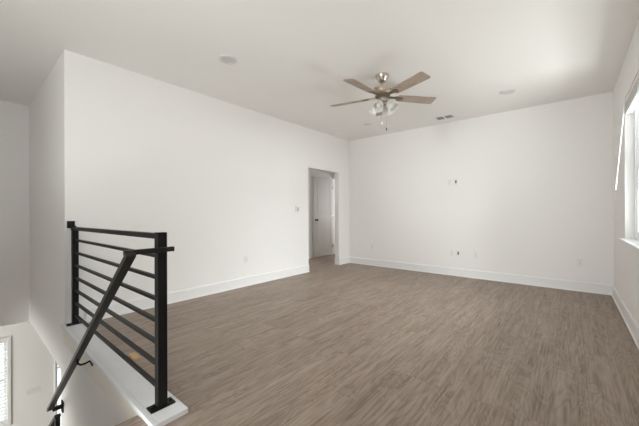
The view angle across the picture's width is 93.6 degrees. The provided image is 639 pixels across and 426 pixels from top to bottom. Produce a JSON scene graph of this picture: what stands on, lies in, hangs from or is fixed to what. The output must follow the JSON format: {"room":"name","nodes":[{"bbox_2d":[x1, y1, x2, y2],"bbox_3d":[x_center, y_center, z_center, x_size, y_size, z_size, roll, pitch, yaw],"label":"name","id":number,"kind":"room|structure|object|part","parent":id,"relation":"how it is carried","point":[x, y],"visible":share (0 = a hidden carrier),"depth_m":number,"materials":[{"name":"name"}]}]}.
{"room":"upstairs loft room","nodes":[
{"label":"upstairs loft room","id":0,"kind":"room"},
{"bbox_2d":[0,100,28,326],"bbox_3d":[-5.234,0.006,3.521,0.100,3.226,2.629,0,0,40],"label":"wall","id":1,"kind":"structure","parent":0,"point":[14,117],"depth_m":4.38,"materials":[{"name":"white paint"}]},
{"bbox_2d":[0,321,54,425],"bbox_3d":[-4.502,2.902,6.153,0.150,2.567,7.600,0,0,40],"label":"wall","id":2,"kind":"structure","parent":0,"point":[32,363],"depth_m":5.29,"materials":[{"name":"white paint"}]},
{"bbox_2d":[0,336,10,425],"bbox_3d":[-5.635,2.851,4.768,0.148,1.505,1.012,0,0,40],"label":"window","id":3,"kind":"structure","parent":2,"relation":"in","point":[8,345],"depth_m":5.10,"materials":[{"name":"white plastic"}]},
{"bbox_3d":[-5.662,3.197,4.791,0.035,0.692,0.890,0,0,40],"label":"sash","id":4,"kind":"part","parent":3,"relation":"part of","materials":[{"name":"white plastic"}]},
{"bbox_3d":[-5.658,2.505,4.787,0.035,0.692,0.890,0,0,40],"label":"sash","id":5,"kind":"part","parent":3,"relation":"part of","materials":[{"name":"white plastic"}]},
{"bbox_2d":[0,340,6,424],"bbox_3d":[-5.612,2.850,4.750,0.050,1.411,0.910,0,0,40],"label":"window blind","id":6,"kind":"object","parent":3,"relation":"attached to","point":[3,341],"visible":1,"depth_m":5.07,"materials":[{"name":"white"}]},
{"bbox_3d":[-5.665,2.851,4.793,0.070,1.415,0.922,0,0,40],"label":"frame","id":7,"kind":"part","parent":3,"relation":"part of","materials":[{"name":"white plastic"}]},
{"bbox_2d":[26,386,40,395],"bbox_3d":[-5.084,3.157,5.333,0.007,0.096,0.195,0,0,40],"label":"air vent","id":8,"kind":"object","parent":2,"relation":"in","point":[35,389],"visible":1,"depth_m":5.33,"materials":[{"name":"white plastic"}]},
{"bbox_2d":[54,360,59,414],"bbox_3d":[-4.630,3.124,5.970,0.148,2.024,0.995,0,0,40],"label":"window","id":9,"kind":"structure","parent":2,"relation":"in","point":[55,363],"depth_m":5.55,"materials":[{"name":"white plastic"}]},
{"bbox_3d":[-4.580,3.106,5.928,0.018,1.988,0.995,0,0,40],"label":"casing","id":10,"kind":"part","parent":9,"relation":"part of","materials":[{"name":"white paint"}]},
{"bbox_3d":[-4.660,3.136,5.995,0.070,2.000,0.947,0,0,40],"label":"frame","id":11,"kind":"part","parent":9,"relation":"part of","materials":[{"name":"white plastic"}]},
{"bbox_2d":[29,50,125,425],"bbox_3d":[-2.665,1.281,3.155,4.506,5.793,0.100,0,0,40],"label":"wall","id":12,"kind":"structure","parent":0,"point":[53,110],"depth_m":3.18,"materials":[{"name":"white paint"}]},
{"bbox_2d":[63,330,139,419],"bbox_3d":[-1.757,1.199,2.322,1.985,0.150,0.014,0,0,40],"label":"trim","id":13,"kind":"structure","parent":12,"relation":"attached to","point":[123,407],"depth_m":2.11,"materials":[{"name":"paint"}]},
{"bbox_2d":[46,246,173,412],"bbox_3d":[-1.749,1.094,2.319,2.263,1.800,0.250,0,0,40],"label":"stair handrail","id":14,"kind":"object","parent":12,"relation":"attached to","point":[129,256],"visible":0.94,"depth_m":1.84,"materials":[{"name":"black metal"}]},
{"bbox_3d":[-1.791,1.061,2.220,2.201,1.718,0.044,0,0,40],"label":"sloped rail","id":15,"kind":"part","parent":14,"relation":"part of","materials":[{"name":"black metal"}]},
{"bbox_2d":[116,415,143,425],"bbox_3d":[-1.290,1.135,1.250,0.092,0.034,0.997,0,0,40],"label":"stair step","id":16,"kind":"structure","parent":12,"relation":"attached to","point":[135,421],"depth_m":1.60,"materials":[{"name":"brown wood"}]},
{"bbox_2d":[77,54,348,319],"bbox_3d":[-0.656,-0.248,5.273,0.100,2.743,5.731,0,0,40],"label":"wall","id":17,"kind":"structure","parent":0,"point":[225,182],"depth_m":3.94,"materials":[{"name":"white paint"}]},
{"bbox_2d":[85,257,349,321],"bbox_3d":[-0.861,1.055,4.925,0.024,0.138,4.811,0,0,40],"label":"baseboard","id":18,"kind":"structure","parent":17,"relation":"attached to","point":[143,303],"depth_m":4.10,"materials":[{"name":"white paint"}]},
{"bbox_2d":[244,255,247,262],"bbox_3d":[-1.129,0.712,4.617,0.008,0.116,0.072,0,0,40],"label":"power outlet","id":19,"kind":"object","parent":17,"relation":"attached to","point":[246,256],"visible":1,"depth_m":4.62,"materials":[{"name":"white plastic"}]},
{"bbox_2d":[0,0,638,140],"bbox_3d":[-0.060,-1.722,4.519,7.172,0.200,11.200,0,0,40],"label":"ceiling","id":20,"kind":"structure","parent":0,"point":[294,58],"depth_m":2.96,"materials":[{"name":"white paint"}]},
{"bbox_2d":[219,55,236,63],"bbox_3d":[-0.963,-1.613,3.160,0.184,0.014,0.184,0,0,40],"label":"recessed light","id":21,"kind":"object","parent":20,"relation":"in","point":[227,59],"visible":1,"depth_m":3.14,"materials":[{"name":"white"}]},
{"bbox_2d":[330,72,435,130],"bbox_3d":[0.714,-1.302,3.525,1.287,0.646,1.254,0,0,40],"label":"ceiling fan","id":22,"kind":"object","parent":20,"relation":"hanging from","point":[384,107],"visible":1,"depth_m":3.48,"materials":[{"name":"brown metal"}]},
{"bbox_3d":[0.364,-1.368,3.732,0.477,0.006,0.140,0,12,26],"label":"blade","id":23,"kind":"part","parent":22,"relation":"part of","materials":[{"name":"brown wood"}]},
{"bbox_3d":[0.452,-1.369,3.242,0.140,0.006,0.477,16,11,43],"label":"blade","id":24,"kind":"part","parent":22,"relation":"part of","materials":[{"name":"brown wood"}]},
{"bbox_3d":[0.643,-1.237,3.616,0.144,0.150,0.132,0,0,40],"label":"lamp shade","id":25,"kind":"part","parent":22,"relation":"part of","materials":[{"name":"glass"}]},
{"bbox_3d":[0.676,-1.238,3.445,0.132,0.150,0.144,0,0,40],"label":"lamp shade","id":26,"kind":"part","parent":22,"relation":"part of","materials":[{"name":"glass"}]},
{"bbox_3d":[0.815,-1.238,3.649,0.132,0.150,0.144,0,0,40],"label":"lamp shade","id":27,"kind":"part","parent":22,"relation":"part of","materials":[{"name":"glass"}]},
{"bbox_3d":[0.848,-1.238,3.478,0.144,0.150,0.132,0,0,40],"label":"lamp shade","id":28,"kind":"part","parent":22,"relation":"part of","materials":[{"name":"glass"}]},
{"bbox_3d":[0.945,-1.370,3.174,0.140,0.006,0.477,13,-6,-27],"label":"blade","id":29,"kind":"part","parent":22,"relation":"part of","materials":[{"name":"brown wood"}]},
{"bbox_3d":[1.162,-1.371,3.622,0.477,0.006,0.140,0,-12,-10],"label":"blade","id":30,"kind":"part","parent":22,"relation":"part of","materials":[{"name":"brown wood"}]},
{"bbox_2d":[434,114,454,119],"bbox_3d":[2.123,-1.624,5.090,0.297,0.008,0.200,0,0,40],"label":"ceiling vent","id":31,"kind":"object","parent":20,"relation":"in","point":[448,115],"visible":1,"depth_m":5.09,"materials":[{"name":"white plastic"}]},
{"bbox_2d":[499,89,514,94],"bbox_3d":[2.519,-1.623,4.026,0.184,0.014,0.184,0,0,40],"label":"recessed light","id":32,"kind":"object","parent":20,"relation":"in","point":[507,91],"visible":1,"depth_m":4.01,"materials":[{"name":"white"}]},
{"bbox_2d":[308,169,332,252],"bbox_3d":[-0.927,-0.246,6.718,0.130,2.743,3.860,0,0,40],"label":"door frame","id":33,"kind":"structure","parent":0,"point":[311,172],"depth_m":7.49,"materials":[{"name":"white paint"}]},
{"bbox_2d":[313,176,332,257],"bbox_3d":[0.126,0.099,7.761,0.108,2.023,0.779,0,0,40],"label":"door","id":34,"kind":"structure","parent":33,"relation":"in","point":[322,187],"depth_m":7.74,"materials":[{"name":"white paint"}]},
{"bbox_3d":[0.094,-0.374,7.780,0.025,0.855,0.550,0,0,40],"label":"panel","id":35,"kind":"part","parent":34,"relation":"part of","materials":[{"name":"white paint"}]},
{"bbox_3d":[0.097,0.542,7.780,0.025,0.738,0.550,0,0,40],"label":"panel","id":36,"kind":"part","parent":34,"relation":"part of","materials":[{"name":"white paint"}]},
{"bbox_2d":[333,173,334,253],"bbox_3d":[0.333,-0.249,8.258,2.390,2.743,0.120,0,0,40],"label":"door frame","id":37,"kind":"structure","parent":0,"point":[333,173],"depth_m":8.20,"materials":[{"name":"white paint"}]},
{"bbox_2d":[88,254,638,425],"bbox_3d":[0.061,1.362,4.423,6.881,0.483,10.800,0,0,40],"label":"floor","id":38,"kind":"structure","parent":0,"point":[330,344],"depth_m":2.37,"materials":[{"name":"brown wood"}]},
{"bbox_2d":[60,321,187,425],"bbox_3d":[-1.647,1.109,2.322,2.225,0.030,0.185,0,0,40],"label":"cap","id":39,"kind":"object","parent":38,"relation":"on","point":[132,386],"visible":0.87,"depth_m":1.96,"materials":[{"name":"white wood"}]},
{"bbox_2d":[66,221,175,413],"bbox_3d":[-1.673,0.586,2.345,2.089,1.017,0.132,0,0,40],"label":"metal guardrail","id":40,"kind":"object","parent":39,"relation":"on","point":[162,400],"visible":0.99,"depth_m":1.87,"materials":[{"name":"black metal"}]},
{"bbox_3d":[-2.474,0.121,2.994,0.030,0.082,0.070,0,0,40],"label":"wall plate","id":41,"kind":"part","parent":40,"relation":"part of","materials":[{"name":"black metal"}]},
{"bbox_3d":[-2.419,0.622,2.969,0.050,0.934,0.050,0,0,40],"label":"post","id":42,"kind":"part","parent":40,"relation":"part of","materials":[{"name":"black metal"}]},
{"bbox_3d":[-1.697,0.143,2.365,2.030,0.048,0.040,0,0,40],"label":"rail","id":43,"kind":"part","parent":40,"relation":"part of","materials":[{"name":"black metal"}]},
{"bbox_3d":[-0.897,0.596,1.698,0.050,0.974,0.050,0,0,40],"label":"post","id":44,"kind":"part","parent":40,"relation":"part of","materials":[{"name":"black metal"}]},
{"bbox_3d":[-0.896,1.087,1.697,0.068,0.009,0.132,0,0,40],"label":"plate","id":45,"kind":"part","parent":40,"relation":"part of","materials":[{"name":"black metal"}]},
{"bbox_2d":[128,352,139,360],"bbox_3d":[-1.441,1.115,2.334,0.115,0.016,0.048,0,0,40],"label":"scrap","id":46,"kind":"object","parent":38,"relation":"on","point":[134,356],"visible":1,"depth_m":2.31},
{"bbox_2d":[349,92,613,284],"bbox_3d":[2.426,-0.258,5.389,4.481,2.743,0.120,0,0,40],"label":"wall","id":47,"kind":"structure","parent":0,"point":[533,194],"depth_m":4.91,"materials":[{"name":"white paint"}]},
{"bbox_2d":[349,257,612,294],"bbox_3d":[2.307,1.045,5.397,4.281,0.138,0.024,0,0,40],"label":"baseboard","id":48,"kind":"structure","parent":47,"relation":"attached to","point":[597,288],"depth_m":4.90,"materials":[{"name":"white paint"}]},
{"bbox_2d":[577,258,582,265],"bbox_3d":[3.691,0.695,4.250,0.072,0.116,0.008,0,0,40],"label":"power outlet","id":49,"kind":"object","parent":47,"relation":"attached to","point":[579,260],"visible":1,"depth_m":4.25,"materials":[{"name":"white plastic"}]},
{"bbox_2d":[613,20,638,325],"bbox_3d":[1.578,-0.258,1.068,0.160,2.743,7.600,0,0,40],"label":"wall","id":50,"kind":"structure","parent":0,"point":[626,264],"depth_m":3.19,"materials":[{"name":"white paint"}]},
{"bbox_2d":[612,285,638,349],"bbox_3d":[1.512,1.044,1.126,0.024,0.138,7.600,0,0,40],"label":"baseboard","id":51,"kind":"structure","parent":50,"relation":"attached to","point":[631,324],"depth_m":2.97,"materials":[{"name":"white paint"}]},
{"bbox_2d":[619,105,638,256],"bbox_3d":[2.702,-0.424,2.461,0.182,1.580,1.960,0,0,40],"label":"window","id":52,"kind":"structure","parent":50,"relation":"in","point":[632,245],"depth_m":3.10,"materials":[{"name":"white plastic"}]},
{"bbox_2d":[615,72,638,189],"bbox_3d":[2.651,-0.706,2.507,0.161,1.014,1.802,0,0,40],"label":"window blind","id":53,"kind":"object","parent":52,"relation":"attached to","point":[632,99],"visible":1,"depth_m":2.86,"materials":[{"name":"white"}]},
{"bbox_3d":[2.686,-1.052,2.477,0.052,0.020,1.802,0,0,40],"label":"rail","id":54,"kind":"part","parent":53,"relation":"part of","materials":[{"name":"white paint"}]},
{"bbox_3d":[2.667,-0.682,2.503,0.024,0.965,0.012,0,0,40],"label":"lift cord","id":55,"kind":"part","parent":53,"relation":"part of","materials":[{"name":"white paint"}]},
{"bbox_3d":[2.677,0.285,2.483,0.112,0.025,1.960,0,0,40],"label":"sill","id":56,"kind":"part","parent":52,"relation":"part of","materials":[{"name":"white paint"}]},
{"bbox_3d":[2.745,-0.469,2.425,0.070,1.490,1.820,0,0,40],"label":"frame","id":57,"kind":"part","parent":52,"relation":"part of","materials":[{"name":"white plastic"}]},
{"bbox_3d":[3.029,-0.123,2.768,0.035,0.695,0.830,0,0,40],"label":"sash","id":58,"kind":"part","parent":52,"relation":"part of","materials":[{"name":"white plastic"}]},
{"bbox_3d":[-1.528,4.275,3.639,7.931,0.200,7.850,0,0,40],"label":"floor","id":59,"kind":"structure","parent":0,"visible":0},
{"bbox_2d":[49,413,60,425],"bbox_3d":[-3.461,3.172,3.732,2.002,2.177,0.050,0,0,40],"label":"guardrail","id":60,"kind":"object","parent":59,"relation":"on","point":[55,421],"visible":1,"depth_m":3.10,"materials":[{"name":"black metal"}]},
{"bbox_3d":[-2.711,2.474,3.104,0.042,0.738,0.040,0,0,40],"label":"post","id":61,"kind":"part","parent":60,"relation":"part of","materials":[{"name":"black metal"}]}
]}

